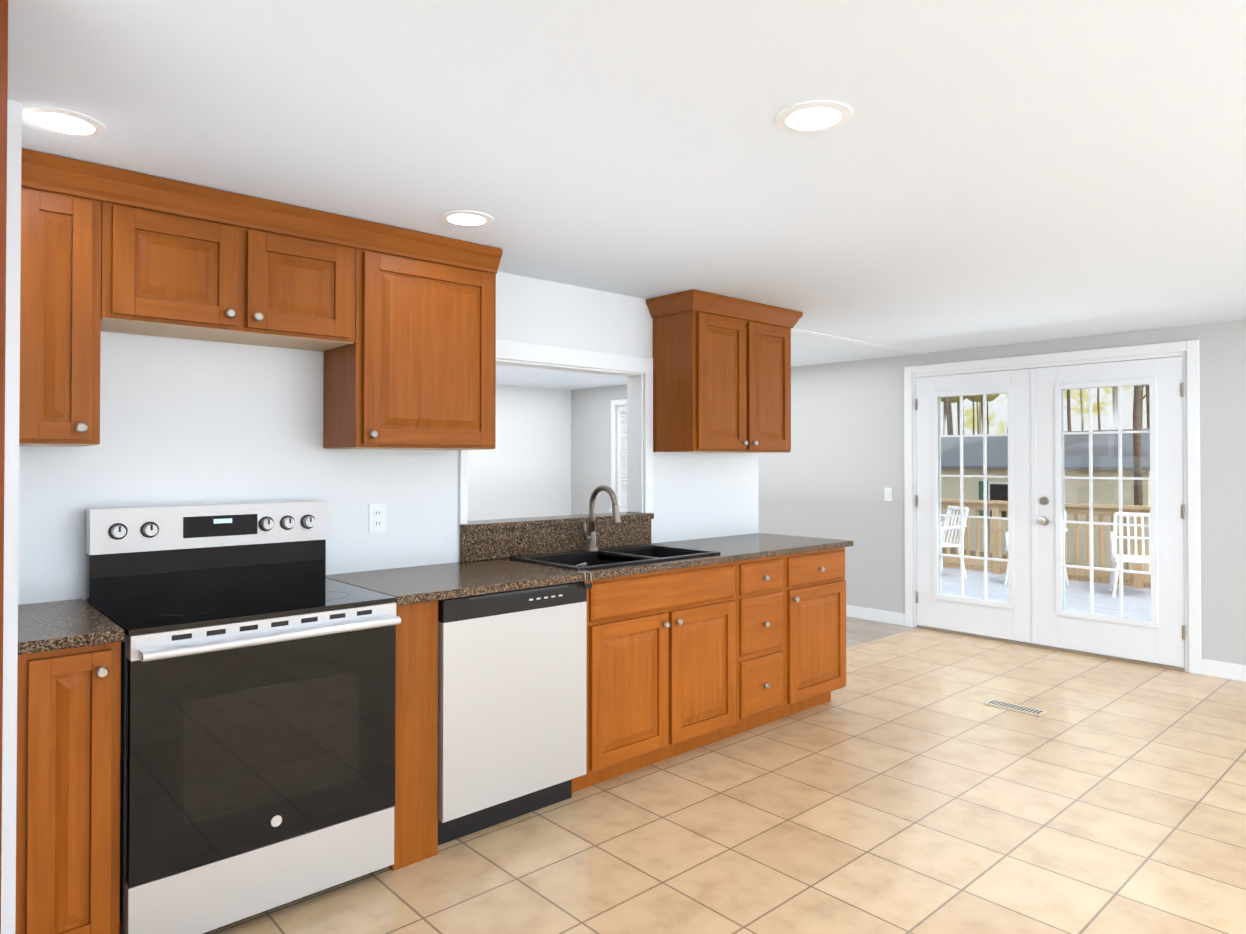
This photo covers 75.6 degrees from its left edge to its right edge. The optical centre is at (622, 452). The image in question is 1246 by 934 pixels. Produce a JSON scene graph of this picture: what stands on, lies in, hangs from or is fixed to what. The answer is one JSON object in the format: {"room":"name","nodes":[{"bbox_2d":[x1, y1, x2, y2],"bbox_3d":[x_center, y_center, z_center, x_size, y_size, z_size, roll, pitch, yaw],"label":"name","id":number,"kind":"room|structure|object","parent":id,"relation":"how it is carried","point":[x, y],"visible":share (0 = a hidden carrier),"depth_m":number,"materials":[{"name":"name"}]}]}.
{"room":"kitchen","nodes":[
{"label":"kitchen","id":0,"kind":"room"},
{"bbox_2d":[1,99,21,933],"bbox_3d":[-3.012,0.257,0.996,3.567,2.229,0.699,1,-1,-42],"label":"wall","id":1,"kind":"structure","parent":0,"point":[11,531],"depth_m":1.93,"materials":[{"name":"white paint"}]},
{"bbox_2d":[18,271,757,604],"bbox_3d":[-1.907,0.273,2.554,7.300,2.230,0.120,1,-1,-42],"label":"wall","id":2,"kind":"structure","parent":0,"point":[190,422],"depth_m":3.03,"materials":[{"name":"white paint"}]},
{"bbox_2d":[19,186,101,445],"bbox_3d":[-1.723,-0.397,2.410,0.226,0.753,0.346,1,-1,-42],"label":"upper cabinet","id":3,"kind":"object","parent":2,"relation":"attached to","point":[60,317],"visible":0.88,"depth_m":2.31,"materials":[{"name":"brown wood"}]},
{"bbox_2d":[101,201,354,350],"bbox_3d":[-1.348,-0.584,2.753,0.784,0.373,0.346,1,-1,-42],"label":"upper cabinet","id":4,"kind":"object","parent":2,"relation":"attached to","point":[171,275],"visible":1,"depth_m":2.61,"materials":[{"name":"brown wood"}]},
{"bbox_2d":[21,148,502,273],"bbox_3d":[-1.107,-0.791,2.769,1.613,0.094,0.050,1,-1,-42],"label":"crown molding","id":5,"kind":"structure","parent":4,"relation":"attached to","point":[61,175],"depth_m":2.62,"materials":[{"name":"brown wood"}]},
{"bbox_2d":[369,504,385,532],"bbox_3d":[-1.004,0.269,3.286,0.072,0.116,0.008,1,-1,-42],"label":"duplex electrical outlet","id":6,"kind":"object","parent":2,"relation":"attached to","point":[377,517],"visible":1,"depth_m":3.28,"materials":[{"name":"white plastic"}]},
{"bbox_2d":[323,248,495,449],"bbox_3d":[-0.833,-0.389,3.218,0.601,0.753,0.346,1,-1,-42],"label":"upper cabinet","id":7,"kind":"object","parent":2,"relation":"attached to","point":[413,367],"visible":0.98,"depth_m":3.07,"materials":[{"name":"brown wood"}]},
{"bbox_2d":[459,339,652,523],"bbox_3d":[-0.321,-0.095,3.984,1.184,0.835,0.138,1,-1,-42],"label":"trim","id":8,"kind":"structure","parent":2,"relation":"attached to","point":[632,368],"depth_m":4.24,"materials":[{"name":"white paint"}]},
{"bbox_2d":[460,512,653,561],"bbox_3d":[-0.327,0.405,3.970,1.155,0.165,0.195,1,-1,-42],"label":"backsplash","id":9,"kind":"structure","parent":2,"relation":"attached to","point":[480,540],"depth_m":3.83,"materials":[{"name":"brown stone"}]},
{"bbox_2d":[653,310,790,452],"bbox_3d":[0.585,-0.376,4.505,0.835,0.753,0.346,1,-1,-42],"label":"upper cabinet","id":10,"kind":"object","parent":2,"relation":"attached to","point":[721,384],"visible":0.98,"depth_m":4.30,"materials":[{"name":"brown wood"}]},
{"bbox_2d":[646,289,802,328],"bbox_3d":[0.587,-0.773,4.508,0.938,0.094,0.348,1,-1,-42],"label":"crown molding","id":11,"kind":"structure","parent":10,"relation":"attached to","point":[698,300],"depth_m":4.28,"materials":[{"name":"brown wood"}]},
{"bbox_2d":[468,384,570,520],"bbox_3d":[-4.204,0.316,6.735,9.520,2.230,0.120,1,-1,-42],"label":"wall","id":12,"kind":"structure","parent":0,"point":[522,469],"depth_m":9.43,"materials":[{"name":"white paint"}]},
{"bbox_2d":[7,0,1245,389],"bbox_3d":[-0.378,-0.902,2.548,9.780,0.120,11.480,1,-1,-42],"label":"ceiling","id":13,"kind":"structure","parent":0,"point":[969,174],"depth_m":2.17,"materials":[{"name":"paint"}]},
{"bbox_2d":[22,106,106,137],"bbox_3d":[-1.435,-0.844,2.061,0.190,0.006,0.190,1,-1,-42],"label":"recessed light","id":14,"kind":"object","parent":13,"relation":"in","point":[70,123],"visible":0.9,"depth_m":2.05,"materials":[{"name":"white paint"}]},
{"bbox_2d":[440,210,493,226],"bbox_3d":[-0.560,-0.836,2.882,0.190,0.006,0.190,1,-1,-42],"label":"recessed light","id":15,"kind":"object","parent":13,"relation":"in","point":[465,218],"visible":0.98,"depth_m":2.87,"materials":[{"name":"white paint"}]},
{"bbox_2d":[776,100,852,133],"bbox_3d":[0.482,-0.845,2.032,0.190,0.006,0.190,1,-1,-42],"label":"recessed light","id":16,"kind":"object","parent":13,"relation":"in","point":[809,117],"visible":1,"depth_m":2.02,"materials":[{"name":"white paint"}]},
{"bbox_2d":[206,628,1245,933],"bbox_3d":[1.185,1.431,0.891,9.660,0.120,6.720,1,-1,-42],"label":"floor","id":17,"kind":"structure","parent":0,"point":[908,782],"depth_m":2.97,"materials":[{"name":"beige tile"}]},
{"bbox_2d":[0,0,7,933],"bbox_3d":[-1.552,0.262,1.397,0.710,2.228,0.666,1,-1,-42],"label":"pantry cabinet","id":18,"kind":"object","parent":17,"relation":"on","point":[3,94],"visible":1,"depth_m":1.43,"materials":[{"name":"brown wood"}]},
{"bbox_2d":[15,642,120,933],"bbox_3d":[-1.615,0.945,2.277,0.226,0.880,0.664,1,-1,-42],"label":"base cabinet","id":19,"kind":"object","parent":17,"relation":"on","point":[68,792],"visible":0.85,"depth_m":2.05,"materials":[{"name":"brown wood"}]},
{"bbox_2d":[86,501,400,933],"bbox_3d":[-1.213,0.785,2.582,0.760,1.206,0.712,1,-1,-42],"label":"electric range","id":20,"kind":"object","parent":17,"relation":"on","point":[258,694],"visible":1,"depth_m":2.40,"materials":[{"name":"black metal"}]},
{"bbox_2d":[389,600,437,870],"bbox_3d":[-0.908,0.952,2.951,0.167,0.880,0.617,1,-1,-42],"label":"filler panel","id":21,"kind":"object","parent":17,"relation":"on","point":[416,782],"visible":0.27,"depth_m":2.72,"materials":[{"name":"brown wood"}]},
{"bbox_2d":[438,581,586,844],"bbox_3d":[-0.591,0.956,3.212,0.640,0.878,0.624,1,-1,-42],"label":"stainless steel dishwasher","id":22,"kind":"object","parent":17,"relation":"on","point":[512,701],"visible":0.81,"depth_m":2.96,"materials":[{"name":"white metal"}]},
{"bbox_2d":[572,561,735,791],"bbox_3d":[0.002,0.960,3.746,0.939,0.880,0.664,1,-1,-42],"label":"base cabinet","id":23,"kind":"object","parent":17,"relation":"on","point":[661,665],"visible":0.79,"depth_m":3.48,"materials":[{"name":"brown wood"}]},
{"bbox_2d":[18,533,852,654],"bbox_3d":[-0.318,0.498,3.469,3.743,0.030,0.653,1,-1,-42],"label":"countertop","id":24,"kind":"structure","parent":23,"relation":"on","point":[55,625],"depth_m":3.05,"materials":[{"name":"brown stone"}]},
{"bbox_2d":[572,562,591,588],"bbox_3d":[-0.164,0.489,3.206,0.060,0.103,0.084,1,-1,-42],"label":"clip","id":25,"kind":"object","parent":24,"relation":"attached to","point":[588,586],"visible":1,"depth_m":3.19,"materials":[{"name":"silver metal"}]},
{"bbox_2d":[583,485,620,550],"bbox_3d":[-0.107,0.316,3.834,0.098,0.319,0.232,1,-1,-42],"label":"gooseneck faucet","id":26,"kind":"object","parent":24,"relation":"on","point":[590,537],"visible":1,"depth_m":3.88,"materials":[{"name":"silver metal"}]},
{"bbox_2d":[510,544,720,569],"bbox_3d":[-0.023,0.583,3.734,0.860,0.216,0.510,1,-1,-42],"label":"double-bowl sink","id":27,"kind":"object","parent":24,"relation":"in","point":[620,556],"visible":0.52,"depth_m":3.79,"materials":[{"name":"black"}]},
{"bbox_2d":[721,555,783,739],"bbox_3d":[0.491,0.965,4.189,0.378,0.880,0.664,1,-1,-42],"label":"base cabinet","id":28,"kind":"object","parent":17,"relation":"on","point":[759,640],"visible":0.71,"depth_m":3.95,"materials":[{"name":"brown wood"}]},
{"bbox_2d":[769,547,845,722],"bbox_3d":[0.842,0.968,4.508,0.564,0.880,0.664,1,-1,-42],"label":"base cabinet","id":29,"kind":"object","parent":17,"relation":"on","point":[814,628],"visible":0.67,"depth_m":4.26,"materials":[{"name":"brown wood"}]},
{"bbox_2d":[983,699,1047,716],"bbox_3d":[2.156,1.404,4.420,0.110,0.006,0.300,1,-1,-42],"label":"floor vent","id":30,"kind":"object","parent":17,"relation":"in","point":[1017,708],"visible":1,"depth_m":4.41,"materials":[{"name":"beige metal"}]},
{"bbox_2d":[846,617,916,647],"bbox_3d":[-2.592,1.474,5.052,9.660,0.120,4.520,1,-1,-42],"label":"floor","id":31,"kind":"structure","parent":0,"point":[860,631],"depth_m":6.44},
{"bbox_2d":[571,320,1245,664],"bbox_3d":[3.190,0.806,5.771,0.140,3.230,11.480,1,-1,-42],"label":"wall","id":32,"kind":"structure","parent":0,"point":[836,470],"depth_m":6.80,"materials":[{"name":"grey paint"}]},
{"bbox_2d":[609,399,626,512],"bbox_3d":[0.273,0.054,8.965,0.174,1.320,1.100,1,-1,-42],"label":"window","id":33,"kind":"structure","parent":32,"relation":"in","point":[621,404],"depth_m":9.28,"materials":[{"name":"white paint"}]},
{"bbox_2d":[791,328,927,354],"bbox_3d":[1.614,-0.805,5.768,2.219,0.008,0.070,1,-1,-42],"label":"trim","id":34,"kind":"structure","parent":32,"relation":"attached to","point":[852,340],"depth_m":5.81,"materials":[{"name":"white paint"}]},
{"bbox_2d":[846,605,904,625],"bbox_3d":[0.847,1.397,8.228,0.017,0.100,4.382,1,-1,-42],"label":"baseboard","id":35,"kind":"structure","parent":32,"relation":"attached to","point":[889,617],"depth_m":6.80,"materials":[{"name":"white paint"}]},
{"bbox_2d":[884,487,891,500],"bbox_3d":[2.220,0.353,6.731,0.011,0.115,0.070,1,-1,-42],"label":"switch plate","id":36,"kind":"object","parent":32,"relation":"attached to","point":[887,494],"visible":1,"depth_m":6.73,"materials":[{"name":"white plastic"}]},
{"bbox_2d":[912,351,1188,671],"bbox_3d":[3.030,0.387,5.896,0.214,2.070,1.895,1,-1,-42],"label":"door unit","id":37,"kind":"structure","parent":32,"relation":"in","point":[1033,612],"depth_m":5.80,"materials":[{"name":"white paint"}]},
{"bbox_2d":[904,340,1201,674],"bbox_3d":[2.999,0.356,5.868,0.018,2.133,2.021,1,-1,-42],"label":"door frame","id":38,"kind":"structure","parent":32,"relation":"attached to","point":[1191,347],"depth_m":5.26,"materials":[{"name":"white paint"}]},
{"bbox_2d":[1201,659,1245,681],"bbox_3d":[5.287,1.346,3.337,0.017,0.100,4.787,1,-1,-42],"label":"baseboard","id":39,"kind":"structure","parent":32,"relation":"attached to","point":[1225,670],"depth_m":5.02,"materials":[{"name":"white paint"}]},
{"label":"outside","id":40,"kind":"structure","parent":0,"visible":0},
{"bbox_2d":[942,547,1150,587],"bbox_3d":[52.025,3.343,51.402,133.530,0.200,180.000,1,-1,-42],"label":"ground","id":41,"kind":"structure","parent":40,"point":[1106,580],"depth_m":19.99,"materials":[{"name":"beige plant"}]},
{"bbox_2d":[941,385,1149,586],"bbox_3d":[18.939,-9.667,51.087,70.169,25.831,50.190,1,-1,-42],"label":"trees","id":42,"kind":"object","parent":41,"relation":"on","point":[949,401],"depth_m":30.81,"materials":[{"name":"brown plant"}]},
{"bbox_2d":[941,428,1150,571],"bbox_3d":[13.221,1.174,25.381,6.700,3.600,11.700,0,-1,-22],"label":"house","id":43,"kind":"structure","parent":41,"relation":"on","point":[1081,493],"depth_m":21.55,"materials":[{"name":"beige"}]},
{"bbox_2d":[942,567,1150,619],"bbox_3d":[4.983,2.183,7.356,4.655,1.210,8.400,1,-1,-42],"label":"deck","id":44,"kind":"object","parent":41,"relation":"on","point":[1103,605],"depth_m":9.07,"materials":[{"name":"grey wood"}]},
{"bbox_2d":[941,506,968,578],"bbox_3d":[4.073,1.154,10.365,0.610,0.901,0.540,0,-1,-12],"label":"outdoor chair","id":45,"kind":"object","parent":44,"relation":"on","point":[957,526],"depth_m":10.39,"materials":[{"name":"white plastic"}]},
{"bbox_2d":[1004,510,1068,585],"bbox_3d":[4.987,1.147,9.663,0.610,0.901,0.540,0,-1,-37],"label":"outdoor chair","id":46,"kind":"object","parent":44,"relation":"on","point":[1006,547],"depth_m":9.67,"materials":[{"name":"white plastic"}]},
{"bbox_2d":[941,499,1150,588],"bbox_3d":[6.608,1.108,8.843,0.165,0.970,8.340,1,-1,-42],"label":"deck railing","id":47,"kind":"object","parent":44,"relation":"on","point":[978,507],"depth_m":9.89,"materials":[{"name":"brown wood"}]},
{"bbox_2d":[1109,512,1150,596],"bbox_3d":[5.717,1.139,8.930,0.540,0.901,0.610,0,-1,28],"label":"outdoor chair","id":48,"kind":"object","parent":44,"relation":"on","point":[1115,560],"depth_m":9.08,"materials":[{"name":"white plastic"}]},
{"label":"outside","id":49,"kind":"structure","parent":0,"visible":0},
{"bbox_2d":[941,385,1146,434],"bbox_3d":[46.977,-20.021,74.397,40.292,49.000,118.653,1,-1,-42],"label":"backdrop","id":50,"kind":"structure","parent":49,"point":[1076,393],"depth_m":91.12,"materials":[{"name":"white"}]}
]}

